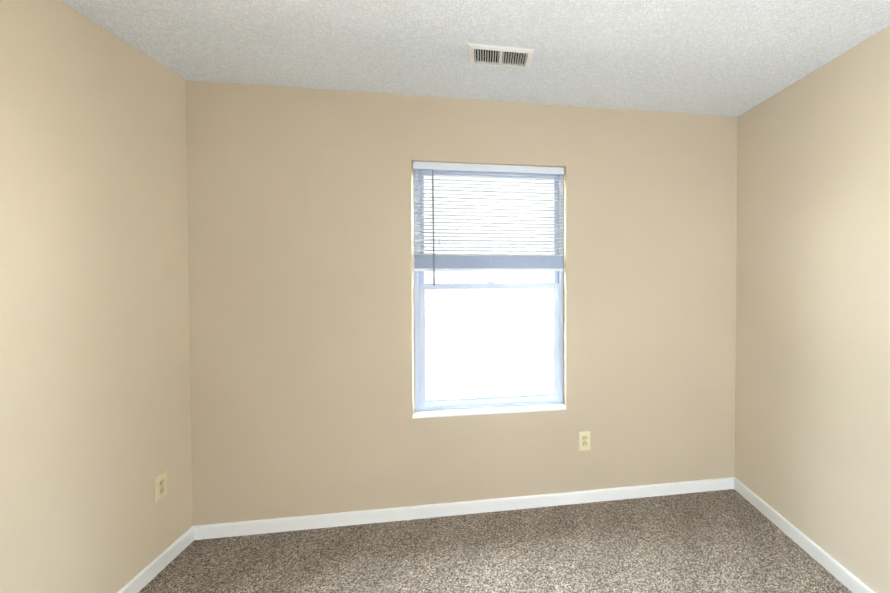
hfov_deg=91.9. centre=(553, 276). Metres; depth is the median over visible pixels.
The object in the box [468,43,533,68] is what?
ceiling vent
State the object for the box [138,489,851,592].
floor
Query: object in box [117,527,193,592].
baseboard
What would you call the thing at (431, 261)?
mini blind
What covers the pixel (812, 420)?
wall
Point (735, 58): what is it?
ceiling
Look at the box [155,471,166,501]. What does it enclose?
electrical outlet
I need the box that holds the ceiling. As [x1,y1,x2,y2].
[61,0,889,116]
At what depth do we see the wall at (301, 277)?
2.39 m
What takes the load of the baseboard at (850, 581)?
attached to the wall at (812, 420)
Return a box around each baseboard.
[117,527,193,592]
[192,477,734,539]
[734,478,874,592]
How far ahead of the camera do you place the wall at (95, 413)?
1.65 m
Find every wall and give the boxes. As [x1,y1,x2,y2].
[0,0,192,592]
[186,80,737,525]
[735,26,889,592]
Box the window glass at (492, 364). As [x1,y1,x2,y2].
[424,175,553,399]
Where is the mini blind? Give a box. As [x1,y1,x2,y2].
[413,161,563,285]
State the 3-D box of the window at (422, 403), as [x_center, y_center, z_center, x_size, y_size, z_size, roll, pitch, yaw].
[-0.387,0.070,2.592,0.905,1.487,0.065,0,1,-10]
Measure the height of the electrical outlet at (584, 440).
0.118 m
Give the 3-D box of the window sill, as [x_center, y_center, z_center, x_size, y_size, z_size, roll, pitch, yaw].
[-0.374,0.807,2.525,0.905,0.014,0.097,0,1,-10]
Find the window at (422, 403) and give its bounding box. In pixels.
[414,169,563,410]
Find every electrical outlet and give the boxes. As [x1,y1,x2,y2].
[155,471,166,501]
[579,431,589,450]
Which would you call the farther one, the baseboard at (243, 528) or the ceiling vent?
the baseboard at (243, 528)
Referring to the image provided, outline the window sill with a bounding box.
[412,403,565,418]

